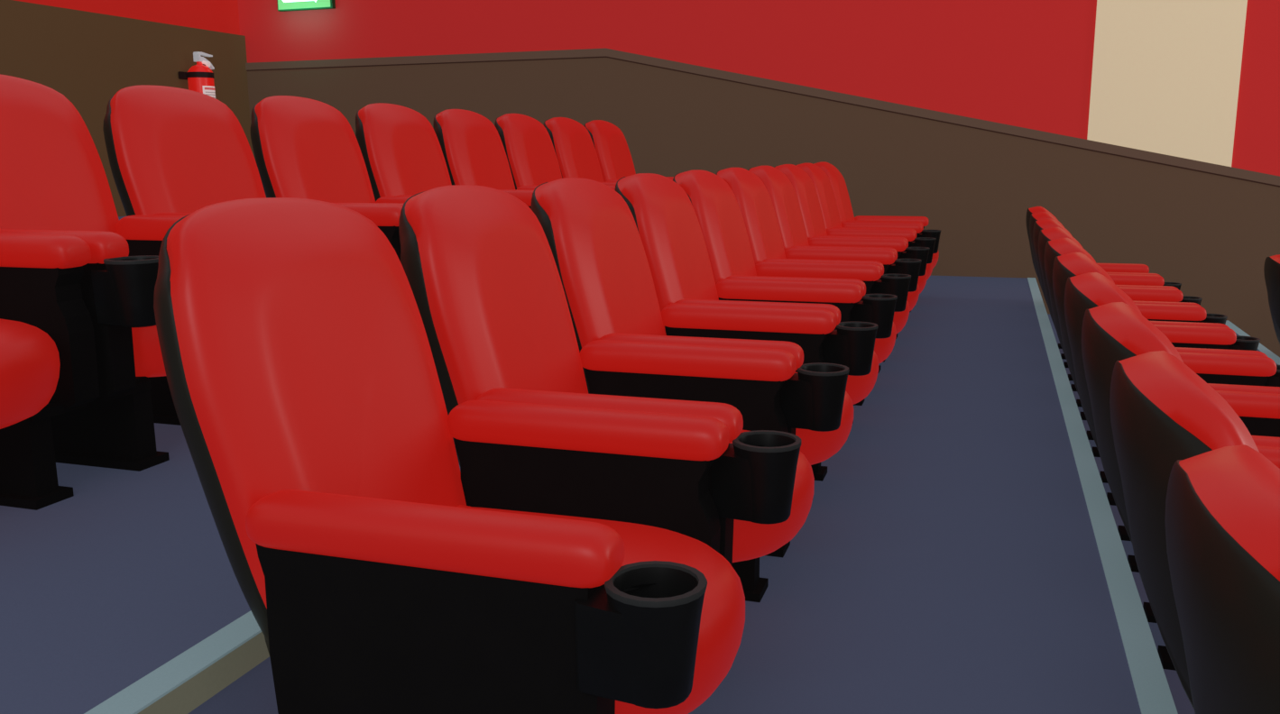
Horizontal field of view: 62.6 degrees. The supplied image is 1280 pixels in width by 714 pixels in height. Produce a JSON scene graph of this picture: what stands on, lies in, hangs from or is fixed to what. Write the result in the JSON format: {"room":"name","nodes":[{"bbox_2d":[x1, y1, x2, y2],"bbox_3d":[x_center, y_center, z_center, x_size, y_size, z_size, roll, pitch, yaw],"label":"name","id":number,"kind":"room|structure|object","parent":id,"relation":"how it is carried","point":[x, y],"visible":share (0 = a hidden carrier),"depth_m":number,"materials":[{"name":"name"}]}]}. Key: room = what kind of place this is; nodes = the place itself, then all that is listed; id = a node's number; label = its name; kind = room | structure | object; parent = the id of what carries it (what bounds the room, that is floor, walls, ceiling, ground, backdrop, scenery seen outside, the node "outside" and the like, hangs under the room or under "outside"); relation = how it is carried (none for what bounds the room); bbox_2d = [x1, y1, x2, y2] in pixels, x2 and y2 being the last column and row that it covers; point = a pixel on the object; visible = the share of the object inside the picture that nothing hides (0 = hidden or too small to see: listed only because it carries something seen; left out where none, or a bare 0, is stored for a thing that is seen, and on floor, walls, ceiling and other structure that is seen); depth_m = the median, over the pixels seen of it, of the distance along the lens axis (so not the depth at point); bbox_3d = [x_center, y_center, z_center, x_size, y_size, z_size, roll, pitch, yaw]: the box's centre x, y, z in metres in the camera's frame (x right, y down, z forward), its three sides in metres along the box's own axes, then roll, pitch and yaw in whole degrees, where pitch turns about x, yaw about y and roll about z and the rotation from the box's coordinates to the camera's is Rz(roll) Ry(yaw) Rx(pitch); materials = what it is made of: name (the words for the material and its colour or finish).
{"room":"movie theater","nodes":[
{"label":"movie theater","id":0,"kind":"room"},
{"bbox_2d":[0,0,252,216],"bbox_3d":[-6.276,-0.903,4.872,0.140,2.443,13.645,3,12,18],"label":"wall","id":1,"kind":"structure","parent":0,"point":[87,58],"depth_m":9.23,"materials":[{"name":"brown paint"}]},
{"bbox_2d":[177,51,215,98],"bbox_3d":[-4.238,-2.633,10.171,0.279,0.606,0.315,3,12,18],"label":"fire extinguisher","id":2,"kind":"object","parent":1,"relation":"attached to","point":[200,78],"visible":0.7,"depth_m":10.06,"materials":[{"name":"metal"}]},
{"bbox_2d":[14,0,239,35],"bbox_3d":[-6.362,-1.952,4.751,0.220,4.550,13.750,3,12,18],"label":"wall","id":3,"kind":"structure","parent":0,"point":[216,15],"depth_m":10.02,"materials":[{"name":"red paint"}]},
{"bbox_2d":[0,216,1278,713],"bbox_3d":[-0.447,0.741,3.309,12.488,1.660,13.785,3,12,18],"label":"floor","id":4,"kind":"structure","parent":0,"point":[945,559],"depth_m":2.47,"materials":[{"name":"blue carpet"}]},
{"bbox_2d":[0,233,100,510],"bbox_3d":[-1.675,-0.137,2.170,0.941,0.996,0.708,3,12,18],"label":"seat","id":5,"kind":"object","parent":4,"relation":"on","point":[49,366],"visible":1,"depth_m":2.35,"materials":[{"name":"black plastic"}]},
{"bbox_2d":[0,73,185,471],"bbox_3d":[-1.455,-0.265,2.822,0.941,0.996,0.708,3,12,18],"label":"seat","id":6,"kind":"object","parent":4,"relation":"on","point":[53,179],"visible":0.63,"depth_m":2.76,"materials":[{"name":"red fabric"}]},
{"bbox_2d":[84,610,269,713],"bbox_3d":[-0.217,0.219,3.017,0.065,0.055,13.575,3,12,18],"label":"trim","id":7,"kind":"structure","parent":4,"relation":"on","point":[194,676],"depth_m":1.60,"materials":[{"name":"grey metal"}]},
{"bbox_2d":[102,85,402,261],"bbox_3d":[-1.236,-0.393,3.475,0.941,0.996,0.708,3,12,18],"label":"seat","id":8,"kind":"object","parent":4,"relation":"on","point":[171,151],"visible":0.28,"depth_m":3.42,"materials":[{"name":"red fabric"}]},
{"bbox_2d":[250,95,410,205],"bbox_3d":[-1.017,-0.521,4.127,0.941,0.996,0.708,3,12,18],"label":"seat","id":9,"kind":"object","parent":4,"relation":"on","point":[303,147],"visible":0.33,"depth_m":4.06,"materials":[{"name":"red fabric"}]},
{"bbox_2d":[355,102,534,208],"bbox_3d":[-0.797,-0.649,4.779,0.941,0.996,0.708,3,12,18],"label":"seat","id":10,"kind":"object","parent":4,"relation":"on","point":[400,149],"visible":0.27,"depth_m":4.69,"materials":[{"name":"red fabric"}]},
{"bbox_2d":[153,197,745,713],"bbox_3d":[-0.274,0.244,1.733,0.941,0.996,0.708,3,12,18],"label":"seat","id":11,"kind":"object","parent":4,"relation":"on","point":[571,562],"visible":1,"depth_m":1.53,"materials":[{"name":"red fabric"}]},
{"bbox_2d":[432,109,537,190],"bbox_3d":[-0.578,-0.776,5.432,0.941,0.996,0.708,3,12,18],"label":"seat","id":12,"kind":"object","parent":4,"relation":"on","point":[472,147],"visible":0.32,"depth_m":5.35,"materials":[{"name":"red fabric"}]},
{"bbox_2d":[494,113,616,189],"bbox_3d":[-0.359,-0.904,6.084,0.941,0.996,0.708,3,12,18],"label":"seat","id":13,"kind":"object","parent":4,"relation":"on","point":[528,145],"visible":0.22,"depth_m":5.98,"materials":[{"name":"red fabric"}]},
{"bbox_2d":[398,184,814,602],"bbox_3d":[-0.055,0.117,2.386,0.941,0.996,0.708,3,12,18],"label":"seat","id":14,"kind":"object","parent":4,"relation":"on","point":[479,265],"visible":0.61,"depth_m":2.27,"materials":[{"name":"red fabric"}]},
{"bbox_2d":[543,117,672,182],"bbox_3d":[-0.139,-1.032,6.737,0.941,0.996,0.708,3,12,18],"label":"seat","id":15,"kind":"object","parent":4,"relation":"on","point":[573,144],"visible":0.23,"depth_m":6.64,"materials":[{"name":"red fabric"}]},
{"bbox_2d":[584,119,673,182],"bbox_3d":[0.080,-1.160,7.389,0.941,0.996,0.708,3,12,18],"label":"seat","id":16,"kind":"object","parent":4,"relation":"on","point":[611,146],"visible":0.27,"depth_m":7.28,"materials":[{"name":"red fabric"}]},
{"bbox_2d":[530,177,853,557],"bbox_3d":[0.164,-0.011,3.038,0.941,0.996,0.708,3,12,18],"label":"seat","id":17,"kind":"object","parent":4,"relation":"on","point":[592,234],"visible":0.52,"depth_m":2.91,"materials":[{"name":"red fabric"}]},
{"bbox_2d":[614,173,878,481],"bbox_3d":[0.384,-0.139,3.690,0.941,0.996,0.708,3,12,18],"label":"seat","id":18,"kind":"object","parent":4,"relation":"on","point":[665,217],"visible":0.46,"depth_m":3.56,"materials":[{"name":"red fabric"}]},
{"bbox_2d":[672,169,897,423],"bbox_3d":[0.603,-0.267,4.343,0.941,0.996,0.708,3,12,18],"label":"seat","id":19,"kind":"object","parent":4,"relation":"on","point":[716,207],"visible":0.41,"depth_m":4.22,"materials":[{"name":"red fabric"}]},
{"bbox_2d":[715,167,911,372],"bbox_3d":[0.822,-0.395,4.995,0.941,0.996,0.708,3,12,18],"label":"seat","id":20,"kind":"object","parent":4,"relation":"on","point":[754,201],"visible":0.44,"depth_m":4.88,"materials":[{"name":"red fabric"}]},
{"bbox_2d":[748,165,921,362],"bbox_3d":[1.042,-0.522,5.647,0.941,0.996,0.708,3,12,18],"label":"seat","id":21,"kind":"object","parent":4,"relation":"on","point":[782,194],"visible":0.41,"depth_m":5.53,"materials":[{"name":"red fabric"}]},
{"bbox_2d":[774,164,930,339],"bbox_3d":[1.261,-0.650,6.300,0.941,0.996,0.708,3,12,18],"label":"seat","id":22,"kind":"object","parent":4,"relation":"on","point":[803,185],"visible":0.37,"depth_m":6.19,"materials":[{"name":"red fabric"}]},
{"bbox_2d":[795,163,936,312],"bbox_3d":[1.480,-0.778,6.952,0.941,0.996,0.708,3,12,18],"label":"seat","id":23,"kind":"object","parent":4,"relation":"on","point":[822,183],"visible":0.32,"depth_m":6.84,"materials":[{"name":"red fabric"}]},
{"bbox_2d":[812,161,940,268],"bbox_3d":[1.700,-0.906,7.605,0.941,0.996,0.708,3,12,18],"label":"seat","id":24,"kind":"object","parent":4,"relation":"on","point":[835,177],"visible":0.29,"depth_m":7.50,"materials":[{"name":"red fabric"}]},
{"bbox_2d":[1027,277,1178,713],"bbox_3d":[1.195,0.594,2.616,0.065,0.055,13.575,3,12,18],"label":"trim","id":25,"kind":"structure","parent":4,"relation":"on","point":[1152,689],"depth_m":2.78,"materials":[{"name":"grey metal"}]},
{"bbox_2d":[1025,206,1181,359],"bbox_3d":[3.071,-0.507,7.082,0.941,0.996,0.708,3,12,18],"label":"seat","id":26,"kind":"object","parent":4,"relation":"on","point":[1109,268],"visible":0.2,"depth_m":7.16,"materials":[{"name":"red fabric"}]},
{"bbox_2d":[1029,211,1202,380],"bbox_3d":[2.852,-0.379,6.429,0.941,0.996,0.708,3,12,18],"label":"seat","id":27,"kind":"object","parent":4,"relation":"on","point":[1124,280],"visible":0.18,"depth_m":6.48,"materials":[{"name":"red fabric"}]},
{"bbox_2d":[1032,218,1227,407],"bbox_3d":[2.632,-0.251,5.777,0.941,0.996,0.708,3,12,18],"label":"seat","id":28,"kind":"object","parent":4,"relation":"on","point":[1137,295],"visible":0.19,"depth_m":5.82,"materials":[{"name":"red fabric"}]},
{"bbox_2d":[1038,227,1260,440],"bbox_3d":[2.413,-0.123,5.125,0.941,0.996,0.708,3,12,18],"label":"seat","id":29,"kind":"object","parent":4,"relation":"on","point":[1168,315],"visible":0.22,"depth_m":5.15,"materials":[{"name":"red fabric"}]},
{"bbox_2d":[1044,238,1279,483],"bbox_3d":[2.194,0.004,4.472,0.941,0.996,0.708,3,12,18],"label":"seat","id":30,"kind":"object","parent":4,"relation":"on","point":[1184,338],"visible":0.25,"depth_m":4.52,"materials":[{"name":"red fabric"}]},
{"bbox_2d":[1052,252,1279,541],"bbox_3d":[1.974,0.132,3.820,0.941,0.996,0.708,3,12,18],"label":"seat","id":31,"kind":"object","parent":4,"relation":"on","point":[1225,372],"visible":0.2,"depth_m":3.96,"materials":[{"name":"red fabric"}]},
{"bbox_2d":[1064,272,1279,623],"bbox_3d":[1.755,0.260,3.167,0.941,0.996,0.708,3,12,18],"label":"seat","id":32,"kind":"object","parent":4,"relation":"on","point":[1259,413],"visible":0.17,"depth_m":3.18,"materials":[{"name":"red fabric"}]},
{"bbox_2d":[1081,302,1279,671],"bbox_3d":[1.536,0.388,2.515,0.941,0.996,0.708,3,12,18],"label":"seat","id":33,"kind":"object","parent":4,"relation":"on","point":[1111,333],"visible":0.25,"depth_m":2.47,"materials":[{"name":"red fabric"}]},
{"bbox_2d":[1109,350,1259,709],"bbox_3d":[1.317,0.515,1.863,0.941,0.996,0.708,3,12,18],"label":"seat","id":34,"kind":"object","parent":4,"relation":"on","point":[1163,413],"visible":0.43,"depth_m":1.79,"materials":[{"name":"red fabric"}]},
{"bbox_2d":[1164,444,1279,713],"bbox_3d":[1.097,0.643,1.210,0.941,0.996,0.708,3,12,18],"label":"seat","id":35,"kind":"object","parent":4,"relation":"on","point":[1222,520],"visible":1,"depth_m":1.16,"materials":[{"name":"red fabric"}]},
{"bbox_2d":[1225,320,1279,365],"bbox_3d":[2.608,0.969,2.215,0.065,0.055,13.575,3,12,18],"label":"trim","id":36,"kind":"structure","parent":4,"relation":"on","point":[1239,332],"depth_m":7.36,"materials":[{"name":"grey metal"}]},
{"bbox_2d":[1263,254,1279,343],"bbox_3d":[4.502,-0.143,6.737,0.941,0.996,0.708,3,12,18],"label":"seat","id":37,"kind":"object","parent":4,"relation":"on","point":[1272,263],"visible":1,"depth_m":6.76,"materials":[{"name":"red fabric"}]},
{"bbox_2d":[237,0,1279,176],"bbox_3d":[1.550,-2.189,9.355,12.238,5.950,0.196,3,12,18],"label":"wall","id":38,"kind":"structure","parent":0,"point":[1027,64],"depth_m":9.09,"materials":[{"name":"red paint"}]},
{"bbox_2d":[276,0,335,11],"bbox_3d":[-3.363,-3.654,10.581,0.645,0.314,0.062,3,12,18],"label":"exit sign","id":39,"kind":"object","parent":38,"relation":"attached to","point":[283,5],"visible":1,"depth_m":10.58,"materials":[{"name":"green plastic"}]},
{"bbox_2d":[245,48,1279,187],"bbox_3d":[1.595,-1.855,9.322,12.098,1.700,0.071,3,12,18],"label":"wall trim","id":40,"kind":"structure","parent":38,"relation":"attached to","point":[583,57],"depth_m":9.27,"materials":[{"name":"brown wood"}]},
{"bbox_2d":[247,57,1279,357],"bbox_3d":[1.602,-0.964,9.495,12.098,3.492,0.070,3,12,18],"label":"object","id":41,"kind":"structure","parent":38,"relation":"attached to","point":[1212,235],"depth_m":9.09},
{"bbox_2d":[1086,0,1247,166],"bbox_3d":[4.156,-3.135,8.187,1.067,3.268,0.031,3,12,18],"label":"wall panel","id":42,"kind":"object","parent":38,"relation":"attached to","point":[1165,76],"visible":1,"depth_m":8.34,"materials":[{"name":"beige fabric"}]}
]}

